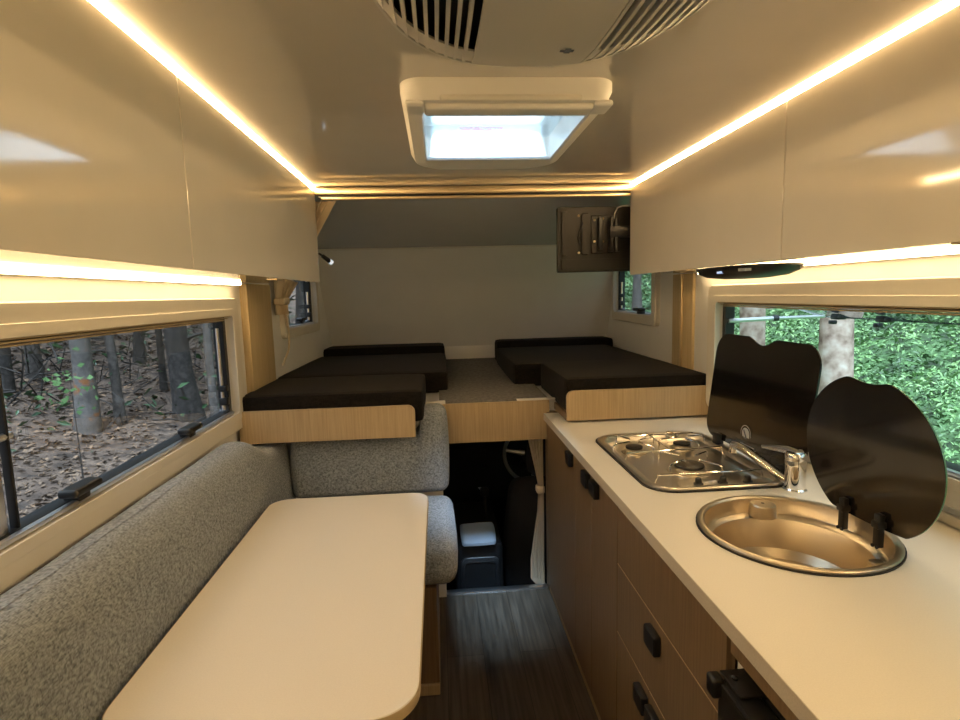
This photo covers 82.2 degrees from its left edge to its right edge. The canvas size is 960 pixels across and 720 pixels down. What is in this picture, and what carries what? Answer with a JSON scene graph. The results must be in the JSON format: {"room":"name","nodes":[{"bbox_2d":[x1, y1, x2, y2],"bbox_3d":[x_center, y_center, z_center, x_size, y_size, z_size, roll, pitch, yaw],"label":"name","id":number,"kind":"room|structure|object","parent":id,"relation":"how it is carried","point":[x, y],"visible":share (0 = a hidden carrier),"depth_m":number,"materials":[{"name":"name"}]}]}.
{"room":"vehicle interior","nodes":[
{"label":"vehicle interior","id":0,"kind":"room"},
{"bbox_2d":[0,274,251,595],"bbox_3d":[-0.912,0.451,0.639,0.035,1.940,3.700,-2,7,-4],"label":"wall","id":1,"kind":"structure","parent":0,"point":[13,287],"depth_m":1.44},
{"bbox_2d":[0,0,192,269],"bbox_3d":[-0.736,-0.306,0.512,0.341,0.397,1.258,-2,7,-4],"label":"upper cabinet","id":2,"kind":"object","parent":1,"relation":"attached to","point":[92,171],"visible":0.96,"depth_m":0.83,"materials":[{"name":"beige laminate"}]},
{"bbox_2d":[0,268,240,284],"bbox_3d":[-0.876,-0.114,0.575,0.016,0.010,3.500,-2,7,-4],"label":"led strip","id":3,"kind":"object","parent":2,"relation":"attached to","point":[2,270],"visible":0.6,"depth_m":1.34,"materials":[{"name":"plastic"}]},
{"bbox_2d":[0,298,244,592],"bbox_3d":[-0.964,0.127,1.339,0.076,0.543,1.986,-2,7,-4],"label":"window","id":4,"kind":"structure","parent":1,"relation":"in","point":[29,541],"depth_m":1.34,"materials":[{"name":"beige plastic"}]},
{"bbox_2d":[41,75,319,282],"bbox_3d":[-0.833,-0.454,1.765,0.341,0.397,1.270,-2,7,-4],"label":"upper cabinet","id":5,"kind":"object","parent":1,"relation":"attached to","point":[252,219],"visible":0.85,"depth_m":1.46,"materials":[{"name":"beige laminate"}]},
{"bbox_2d":[318,253,333,264],"bbox_3d":[-0.723,-0.464,2.499,0.038,0.055,0.181,0,7,13],"label":"reading lamp","id":6,"kind":"object","parent":5,"relation":"attached to","point":[328,260],"visible":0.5,"depth_m":2.55,"materials":[{"name":"black plastic"}]},
{"bbox_2d":[241,282,331,444],"bbox_3d":[-1.094,-0.240,3.321,0.035,1.280,1.803,-2,7,-2],"label":"wall","id":7,"kind":"structure","parent":0,"point":[304,349],"depth_m":3.24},
{"bbox_2d":[239,284,275,392],"bbox_3d":[-1.040,-0.049,2.600,0.034,0.610,0.340,-2,7,-4],"label":"trim","id":8,"kind":"structure","parent":7,"relation":"attached to","point":[255,300],"depth_m":2.52,"materials":[{"name":"brown wood"}]},
{"bbox_2d":[280,282,319,338],"bbox_3d":[-1.085,-0.347,3.263,0.103,0.395,0.710,-2,7,-4],"label":"window","id":9,"kind":"structure","parent":7,"relation":"in","point":[314,326],"depth_m":3.52,"materials":[{"name":"beige plastic"}]},
{"bbox_2d":[286,410,557,596],"bbox_3d":[-0.001,0.716,2.675,2.060,0.920,0.040,-2,7,-4],"label":"wall","id":10,"kind":"structure","parent":0,"point":[550,411],"depth_m":2.69,"materials":[{"name":"brown wood"}]},
{"bbox_2d":[447,583,547,594],"bbox_3d":[0.086,1.147,2.751,0.505,0.010,0.035,-2,7,-4],"label":"trim","id":11,"kind":"structure","parent":10,"relation":"attached to","point":[531,586],"depth_m":2.75,"materials":[{"name":"metal"}]},
{"bbox_2d":[318,246,611,358],"bbox_3d":[-0.086,-0.266,3.986,2.210,1.120,0.470,-2,7,-4],"label":"wall","id":12,"kind":"structure","parent":0,"point":[465,300],"depth_m":3.93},
{"bbox_2d":[318,244,555,250],"bbox_3d":[-0.066,-0.756,3.681,2.060,0.012,0.012,-2,7,-4],"label":"trim","id":13,"kind":"structure","parent":12,"relation":"attached to","point":[555,244],"depth_m":3.66,"materials":[{"name":"white plastic"}]},
{"bbox_2d":[315,195,629,248],"bbox_3d":[-0.038,-0.786,3.080,2.210,0.195,1.290,-2,7,-4],"label":"ceiling","id":14,"kind":"structure","parent":0,"point":[349,224],"depth_m":3.02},
{"bbox_2d":[446,502,505,589],"bbox_3d":[-0.023,1.474,3.953,2.230,0.030,2.315,-2,7,-4],"label":"floor","id":15,"kind":"structure","parent":0,"point":[499,508],"depth_m":4.77,"materials":[{"name":"plastic"}]},
{"bbox_2d":[454,487,503,588],"bbox_3d":[-0.020,1.151,3.206,0.258,0.799,0.626,-2,7,-4],"label":"console","id":16,"kind":"object","parent":15,"relation":"on","point":[477,566],"visible":0.56,"depth_m":2.90,"materials":[{"name":"plastic"}]},
{"bbox_2d":[460,523,496,546],"bbox_3d":[-0.014,0.933,2.953,0.189,0.044,0.240,-2,7,-4],"label":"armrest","id":17,"kind":"object","parent":16,"relation":"on","point":[473,534],"visible":1,"depth_m":2.90,"materials":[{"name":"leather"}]},
{"bbox_2d":[499,439,546,585],"bbox_3d":[0.387,0.954,3.378,0.547,1.120,0.658,-2,7,-4],"label":"seat","id":18,"kind":"object","parent":15,"relation":"on","point":[517,534],"visible":0.29,"depth_m":3.06,"materials":[{"name":"grey fabric"}]},
{"bbox_2d":[415,386,555,424],"bbox_3d":[-0.035,0.198,3.437,2.140,0.177,1.595,-2,7,-4],"label":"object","id":19,"kind":"structure","parent":0,"point":[429,396],"depth_m":2.77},
{"bbox_2d":[242,373,425,421],"bbox_3d":[-0.650,0.181,2.603,0.784,0.152,0.548,-2,7,-4],"label":"mattress","id":20,"kind":"object","parent":19,"relation":"on","point":[388,389],"visible":0.75,"depth_m":2.36,"materials":[{"name":"black fabric"}]},
{"bbox_2d":[278,353,447,392],"bbox_3d":[-0.647,0.075,3.351,0.895,0.129,0.978,-2,7,-4],"label":"mattress","id":21,"kind":"object","parent":19,"relation":"on","point":[433,366],"visible":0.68,"depth_m":3.11,"materials":[{"name":"black fabric"}]},
{"bbox_2d":[323,343,444,356],"bbox_3d":[-0.675,-0.021,3.952,0.847,0.177,0.258,-2,7,-4],"label":"mattress","id":22,"kind":"object","parent":19,"relation":"on","point":[413,348],"visible":0.47,"depth_m":3.83,"materials":[{"name":"black fabric"}]},
{"bbox_2d":[426,358,554,442],"bbox_3d":[-0.015,0.189,3.402,0.635,0.217,1.595,-2,7,-4],"label":"platform","id":23,"kind":"structure","parent":19,"relation":"on","point":[481,403],"depth_m":2.63,"materials":[{"name":"brown wood"}]},
{"bbox_2d":[528,439,544,583],"bbox_3d":[0.284,0.775,2.765,0.081,0.805,0.050,-2,7,-4],"label":"curtain","id":24,"kind":"object","parent":19,"relation":"hanging from","point":[536,446],"visible":0.88,"depth_m":2.76,"materials":[{"name":"beige fabric"}]},
{"bbox_2d":[495,336,612,360],"bbox_3d":[0.542,-0.071,4.068,0.861,0.187,0.192,-2,7,-4],"label":"mattress","id":25,"kind":"object","parent":19,"relation":"on","point":[592,340],"visible":0.47,"depth_m":3.98,"materials":[{"name":"black fabric"}]},
{"bbox_2d":[497,344,649,385],"bbox_3d":[0.555,0.017,3.511,0.822,0.145,0.950,-2,7,-4],"label":"mattress","id":26,"kind":"object","parent":19,"relation":"on","point":[522,365],"visible":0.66,"depth_m":3.29,"materials":[{"name":"black fabric"}]},
{"bbox_2d":[541,358,705,409],"bbox_3d":[0.677,0.109,2.741,0.660,0.163,0.635,-2,7,-4],"label":"mattress","id":27,"kind":"object","parent":19,"relation":"on","point":[558,378],"visible":0.71,"depth_m":2.51,"materials":[{"name":"black fabric"}]},
{"bbox_2d":[402,588,598,719],"bbox_3d":[0.155,1.397,0.877,2.060,0.050,3.785,-2,7,-4],"label":"floor","id":28,"kind":"structure","parent":0,"point":[505,655],"depth_m":2.20,"materials":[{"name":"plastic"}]},
{"bbox_2d":[0,403,456,719],"bbox_3d":[-0.465,0.856,1.192,0.905,0.980,2.832,-2,7,-4],"label":"seat","id":29,"kind":"object","parent":28,"relation":"on","point":[75,631],"visible":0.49,"depth_m":1.36,"materials":[{"name":"grey fabric"}]},
{"bbox_2d":[239,405,415,443],"bbox_3d":[-0.652,0.258,2.455,0.732,0.138,0.266,-2,7,-4],"label":"panel","id":30,"kind":"object","parent":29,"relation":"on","point":[392,421],"visible":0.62,"depth_m":2.32,"materials":[{"name":"brown wood"}]},
{"bbox_2d":[425,495,456,584],"bbox_3d":[-0.470,0.719,2.203,0.757,0.179,0.554,-2,7,-4],"label":"seat cushion","id":31,"kind":"object","parent":29,"relation":"on","point":[441,554],"depth_m":2.00,"materials":[{"name":"grey fabric"}]},
{"bbox_2d":[102,493,428,719],"bbox_3d":[-0.437,0.941,1.577,0.585,0.718,1.144,-2,7,-4],"label":"table","id":32,"kind":"object","parent":28,"relation":"on","point":[317,612],"visible":1,"depth_m":1.27,"materials":[{"name":"beige laminate"}]},
{"bbox_2d":[547,424,617,719],"bbox_3d":[0.708,0.762,2.186,0.716,0.868,1.038,-2,7,-4],"label":"base cabinet","id":33,"kind":"object","parent":28,"relation":"on","point":[582,518],"visible":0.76,"depth_m":1.99,"materials":[{"name":"brown wood"}]},
{"bbox_2d":[544,413,959,719],"bbox_3d":[0.790,0.444,0.940,0.714,0.058,3.436,-2,7,-4],"label":"countertop","id":34,"kind":"structure","parent":33,"relation":"on","point":[886,646],"depth_m":0.99,"materials":[{"name":"white laminate"}]},
{"bbox_2d":[554,385,707,420],"bbox_3d":[0.692,0.175,2.550,0.650,0.132,0.266,-2,7,-4],"label":"panel","id":35,"kind":"object","parent":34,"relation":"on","point":[599,404],"visible":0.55,"depth_m":2.42,"materials":[{"name":"brown wood"}]},
{"bbox_2d":[596,334,821,492],"bbox_3d":[0.689,0.142,1.835,0.473,0.422,0.654,-2,7,-4],"label":"gas hob","id":36,"kind":"object","parent":34,"relation":"in","point":[760,394],"visible":0.97,"depth_m":1.78,"materials":[{"name":"silver metal"}]},
{"bbox_2d":[597,431,781,490],"bbox_3d":[0.679,0.336,1.869,0.432,0.028,0.618,-2,7,-4],"label":"tray","id":37,"kind":"object","parent":36,"relation":"on","point":[653,468],"depth_m":1.84,"materials":[{"name":"silver metal"}]},
{"bbox_2d":[728,441,807,493],"bbox_3d":[0.856,0.294,1.650,0.062,0.122,0.283,-3,7,-15],"label":"tap","id":38,"kind":"object","parent":34,"relation":"on","point":[793,478],"visible":1,"depth_m":1.54,"materials":[{"name":"silver metal"}]},
{"bbox_2d":[696,376,947,577],"bbox_3d":[0.730,0.291,1.276,0.424,0.492,0.424,-2,7,-4],"label":"sink","id":39,"kind":"object","parent":34,"relation":"in","point":[875,455],"visible":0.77,"depth_m":1.29,"materials":[{"name":"silver metal"}]},
{"bbox_2d":[697,495,904,574],"bbox_3d":[0.735,0.463,1.296,0.418,0.145,0.418,-2,7,-4],"label":"basin","id":40,"kind":"object","parent":39,"relation":"in","point":[802,536],"depth_m":1.40,"materials":[{"name":"silver metal"}]},
{"bbox_2d":[617,508,737,719],"bbox_3d":[0.771,0.860,1.369,0.716,0.865,0.610,-2,7,-4],"label":"base cabinet","id":41,"kind":"object","parent":28,"relation":"on","point":[668,643],"visible":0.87,"depth_m":1.31,"materials":[{"name":"brown wood"}]},
{"bbox_2d":[706,668,785,719],"bbox_3d":[0.757,0.954,0.714,0.653,0.777,0.654,-2,7,-4],"label":"fridge","id":42,"kind":"object","parent":28,"relation":"on","point":[739,697],"visible":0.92,"depth_m":0.92,"materials":[{"name":"black plastic"}]},
{"bbox_2d":[731,640,798,719],"bbox_3d":[0.870,1.001,0.180,0.690,0.866,1.788,-2,7,-4],"label":"base cabinet","id":43,"kind":"object","parent":28,"relation":"on","point":[743,662],"visible":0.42,"depth_m":0.89,"materials":[{"name":"brown wood"}]},
{"bbox_2d":[96,0,954,187],"bbox_3d":[0.108,-0.566,0.580,2.130,0.040,3.735,-2,7,-4],"label":"ceiling","id":44,"kind":"structure","parent":0,"point":[315,82],"depth_m":1.18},
{"bbox_2d":[88,0,313,190],"bbox_3d":[-0.581,-0.520,0.552,0.013,0.008,3.685,-2,7,-4],"label":"led strip","id":45,"kind":"object","parent":44,"relation":"attached to","point":[95,3],"visible":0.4,"depth_m":1.13,"materials":[{"name":"plastic"}]},
{"bbox_2d":[314,184,631,200],"bbox_3d":[-0.017,-0.737,2.418,1.389,0.050,0.040,-2,7,-4],"label":"light strip","id":46,"kind":"object","parent":44,"relation":"attached to","point":[589,190],"visible":1,"depth_m":2.40,"materials":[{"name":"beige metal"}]},
{"bbox_2d":[273,200,336,365],"bbox_3d":[-0.862,-0.334,2.652,0.157,0.762,0.656,-6,8,-35],"label":"curtain","id":47,"kind":"object","parent":46,"relation":"hanging from","point":[283,291],"visible":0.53,"depth_m":2.79,"materials":[{"name":"beige fabric"}]},
{"bbox_2d":[400,77,612,169],"bbox_3d":[0.036,-0.711,1.558,0.486,0.213,0.723,-2,7,-4],"label":"roof hatch","id":48,"kind":"object","parent":44,"relation":"attached to","point":[453,123],"visible":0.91,"depth_m":1.39,"materials":[{"name":"white plastic"}]},
{"bbox_2d":[459,129,496,130],"bbox_3d":[-0.013,-0.706,1.689,0.130,0.001,0.016,-2,7,-4],"label":"print","id":49,"kind":"object","parent":48,"relation":"on","point":[459,129],"depth_m":1.69},
{"bbox_2d":[373,0,712,66],"bbox_3d":[0.118,-0.516,0.579,0.569,0.059,1.013,-2,7,-4],"label":"air conditioner","id":50,"kind":"object","parent":44,"relation":"attached to","point":[497,33],"visible":1,"depth_m":0.88,"materials":[{"name":"grey plastic"}]},
{"bbox_2d":[632,0,959,185],"bbox_3d":[0.827,-0.569,0.656,0.013,0.008,3.685,-2,7,-4],"label":"led strip","id":51,"kind":"object","parent":44,"relation":"attached to","point":[951,5],"visible":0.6,"depth_m":1.22,"materials":[{"name":"plastic"}]},
{"bbox_2d":[606,273,687,362],"bbox_3d":[1.002,-0.314,3.474,0.035,1.280,1.804,-2,7,-1],"label":"wall","id":52,"kind":"structure","parent":0,"point":[655,342],"depth_m":3.16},
{"bbox_2d":[612,271,660,325],"bbox_3d":[0.969,-0.443,3.477,0.113,0.412,0.912,-2,7,-1],"label":"window","id":53,"kind":"structure","parent":52,"relation":"in","point":[639,316],"depth_m":3.44,"materials":[{"name":"beige plastic"}]},
{"bbox_2d":[679,274,682,365],"bbox_3d":[0.983,-0.123,2.695,0.011,0.590,0.015,-2,7,-4],"label":"trim","id":54,"kind":"structure","parent":52,"relation":"attached to","point":[681,275],"depth_m":2.68,"materials":[{"name":"beige wood"}]},
{"bbox_2d":[672,273,695,369],"bbox_3d":[0.997,-0.124,2.699,0.019,0.590,0.220,-2,7,-4],"label":"trim","id":55,"kind":"structure","parent":52,"relation":"attached to","point":[689,280],"depth_m":2.65,"materials":[{"name":"brown wood"}]},
{"bbox_2d":[694,254,959,516],"bbox_3d":[1.177,0.378,0.792,0.035,1.940,3.700,-2,7,-4],"label":"wall","id":56,"kind":"structure","parent":0,"point":[937,265],"depth_m":1.65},
{"bbox_2d":[630,100,872,274],"bbox_3d":[0.882,-0.523,1.964,0.310,0.397,1.123,-2,7,-4],"label":"upper cabinet","id":57,"kind":"object","parent":56,"relation":"attached to","point":[720,204],"visible":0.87,"depth_m":1.72,"materials":[{"name":"beige laminate"}]},
{"bbox_2d":[556,205,629,272],"bbox_3d":[0.628,-0.572,2.594,0.528,0.303,0.084,-2,7,-4],"label":"television","id":58,"kind":"object","parent":57,"relation":"attached to","point":[588,239],"visible":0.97,"depth_m":2.59,"materials":[{"name":"brown plastic"}]},
{"bbox_2d":[696,262,804,278],"bbox_3d":[0.862,-0.284,1.791,0.210,0.040,0.470,-2,7,-4],"label":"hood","id":59,"kind":"object","parent":57,"relation":"attached to","point":[765,270],"visible":1,"depth_m":1.64,"materials":[{"name":"black plastic"}]},
{"bbox_2d":[706,275,959,510],"bbox_3d":[1.310,0.046,1.468,0.486,0.536,1.951,-2,7,-4],"label":"window","id":60,"kind":"structure","parent":56,"relation":"in","point":[934,299],"depth_m":1.68,"materials":[{"name":"beige plastic"}]},
{"bbox_2d":[781,4,959,259],"bbox_3d":[0.968,-0.391,0.849,0.310,0.397,1.125,-2,7,-4],"label":"upper cabinet","id":61,"kind":"object","parent":56,"relation":"attached to","point":[872,153],"visible":0.97,"depth_m":1.09,"materials":[{"name":"beige laminate"}]},
{"bbox_3d":[1.067,-0.240,-0.422,0.310,0.397,1.436,-2,7,-4],"label":"upper cabinet","id":62,"kind":"object","parent":56,"relation":"attached to","visible":0},
{"bbox_2d":[697,249,959,273],"bbox_3d":[1.111,-0.183,0.721,0.016,0.010,3.500,-2,7,-4],"label":"led strip","id":63,"kind":"object","parent":62,"relation":"attached to","point":[953,251],"visible":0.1,"depth_m":1.41,"materials":[{"name":"plastic"}]},
{"bbox_3d":[-0.040,0.851,3.885,2.230,1.225,2.300,-2,7,-4],"label":"wall","id":64,"kind":"structure","parent":0,"visible":0},
{"bbox_2d":[443,440,530,502],"bbox_3d":[-0.078,0.733,4.348,2.170,0.690,0.590,-2,7,-4],"label":"dashboard","id":65,"kind":"object","parent":64,"relation":"attached to","point":[473,465],"visible":0.06,"depth_m":4.07,"materials":[{"name":"plastic"}]},
{"bbox_2d":[449,443,466,450],"bbox_3d":[-0.175,0.621,4.042,0.160,0.090,0.025,-2,7,-4],"label":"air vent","id":66,"kind":"object","parent":65,"relation":"attached to","point":[452,446],"depth_m":4.03,"materials":[{"name":"black"}]},
{"bbox_2d":[484,441,504,448],"bbox_3d":[0.104,0.611,4.062,0.160,0.090,0.025,-2,7,-4],"label":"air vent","id":67,"kind":"object","parent":65,"relation":"attached to","point":[494,444],"depth_m":4.05,"materials":[{"name":"black"}]},
{"bbox_2d":[502,441,531,477],"bbox_3d":[0.384,0.645,3.818,0.362,0.376,0.426,1,7,23],"label":"steering wheel","id":68,"kind":"object","parent":65,"relation":"attached to","point":[523,465],"visible":0.28,"depth_m":3.72,"materials":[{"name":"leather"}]},
{"label":"outside","id":69,"kind":"structure","parent":0,"visible":0},
{"bbox_2d":[0,287,295,524],"bbox_3d":[-15.840,-5.460,12.264,26.000,13.405,40.000,-2,7,-4],"label":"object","id":70,"kind":"structure","parent":69,"point":[114,443],"depth_m":7.23,"materials":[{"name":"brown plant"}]},
{"bbox_2d":[0,344,16,392],"bbox_3d":[-6.731,-4.681,8.494,7.865,10.584,5.672,-2,7,-4],"label":"tree","id":71,"kind":"object","parent":70,"relation":"on","point":[5,353],"visible":0.09,"depth_m":8.34,"materials":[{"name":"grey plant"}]},
{"bbox_2d":[24,340,45,379],"bbox_3d":[-7.278,-4.604,8.173,6.621,10.309,7.441,2,8,24],"label":"tree","id":72,"kind":"object","parent":70,"relation":"on","point":[32,366],"visible":0.05,"depth_m":9.24,"materials":[{"name":"grey plant"}]},
{"bbox_2d":[34,347,97,478],"bbox_3d":[-2.772,0.897,3.792,0.348,1.983,0.403,-4,7,-18],"label":"sapling","id":73,"kind":"object","parent":70,"relation":"on","point":[55,383],"visible":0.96,"depth_m":3.73,"materials":[{"name":"green plant"}]},
{"bbox_2d":[68,335,102,434],"bbox_3d":[-5.325,-3.788,6.791,6.362,9.758,6.714,-2,7,-4],"label":"tree","id":74,"kind":"object","parent":70,"relation":"on","point":[89,422],"visible":0.1,"depth_m":6.95,"materials":[{"name":"grey plant"}]},
{"bbox_2d":[0,322,215,437],"bbox_3d":[-7.003,-1.188,10.431,7.188,4.538,9.569,-7,9,-37],"label":"brushwood","id":75,"kind":"object","parent":70,"relation":"on","point":[197,330],"visible":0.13,"depth_m":8.12,"materials":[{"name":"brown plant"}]},
{"bbox_2d":[0,324,218,517],"bbox_3d":[-9.775,-0.291,7.704,13.880,3.919,16.045,-3,7,-10],"label":"forest","id":76,"kind":"object","parent":70,"relation":"on","point":[69,432],"visible":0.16,"depth_m":7.35,"materials":[{"name":"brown plant"}]},
{"bbox_2d":[104,332,127,424],"bbox_3d":[-5.111,-3.723,6.836,6.548,9.570,6.360,-2,7,-4],"label":"tree","id":77,"kind":"object","parent":70,"relation":"on","point":[115,380],"visible":0.07,"depth_m":7.41,"materials":[{"name":"grey plant"}]},
{"bbox_2d":[133,328,146,363],"bbox_3d":[-6.640,-4.890,10.377,6.309,10.228,6.276,-6,8,-32],"label":"tree","id":78,"kind":"object","parent":70,"relation":"on","point":[140,345],"visible":0.03,"depth_m":10.60,"materials":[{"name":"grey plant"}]},
{"bbox_2d":[4,293,295,451],"bbox_3d":[-12.770,-2.810,10.153,18.801,7.501,24.366,-2,7,-4],"label":"shrubs","id":79,"kind":"object","parent":70,"relation":"on","point":[63,423],"visible":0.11,"depth_m":7.96,"materials":[{"name":"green plant"}]},
{"bbox_2d":[155,326,168,391],"bbox_3d":[-5.424,-4.347,8.281,6.486,10.227,6.613,-2,7,-4],"label":"tree","id":80,"kind":"object","parent":70,"relation":"on","point":[163,385],"visible":0.08,"depth_m":9.11,"materials":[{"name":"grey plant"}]},
{"bbox_2d":[164,324,212,421],"bbox_3d":[-4.391,-3.225,7.505,6.273,8.591,5.682,0,7,10],"label":"tree","id":81,"kind":"object","parent":70,"relation":"on","point":[178,354],"visible":0.05,"depth_m":7.98,"materials":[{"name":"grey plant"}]},
{"bbox_2d":[203,321,218,415],"bbox_3d":[-3.696,-2.973,7.352,6.799,8.275,6.615,-2,7,-4],"label":"tree","id":82,"kind":"object","parent":70,"relation":"on","point":[207,336],"visible":0.07,"depth_m":7.72,"materials":[{"name":"grey plant"}]},
{"bbox_2d":[295,282,304,323],"bbox_3d":[-3.747,-4.846,10.474,7.470,10.404,6.226,-2,7,-4],"label":"tree","id":83,"kind":"object","parent":70,"relation":"on","point":[300,310],"visible":0.02,"depth_m":11.29,"materials":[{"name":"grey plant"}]},
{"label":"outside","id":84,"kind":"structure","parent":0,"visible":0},
{"bbox_2d":[625,271,959,464],"bbox_3d":[13.314,-12.237,13.723,26.000,24.858,40.000,-2,7,-4],"label":"foliage","id":85,"kind":"object","parent":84,"point":[923,337],"visible":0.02,"depth_m":6.66,"materials":[{"name":"green plant"}]},
{"bbox_2d":[631,274,641,310],"bbox_3d":[2.901,-5.299,10.709,6.426,9.651,6.435,-2,7,-4],"label":"tree","id":86,"kind":"object","parent":85,"relation":"on","point":[636,291],"visible":0.03,"depth_m":11.38,"materials":[{"name":"grey plant"}]},
{"bbox_2d":[739,305,765,345],"bbox_3d":[3.245,-3.647,6.794,6.130,8.611,6.905,-2,7,-4],"label":"tree","id":87,"kind":"object","parent":85,"relation":"on","point":[756,330],"visible":0.05,"depth_m":6.64,"materials":[{"name":"grey plant"}]},
{"bbox_2d":[818,317,853,393],"bbox_3d":[3.219,-3.087,5.238,5.834,8.143,6.700,-4,7,-19],"label":"tree","id":88,"kind":"object","parent":85,"relation":"on","point":[836,341],"visible":0.12,"depth_m":5.08,"materials":[{"name":"grey plant"}]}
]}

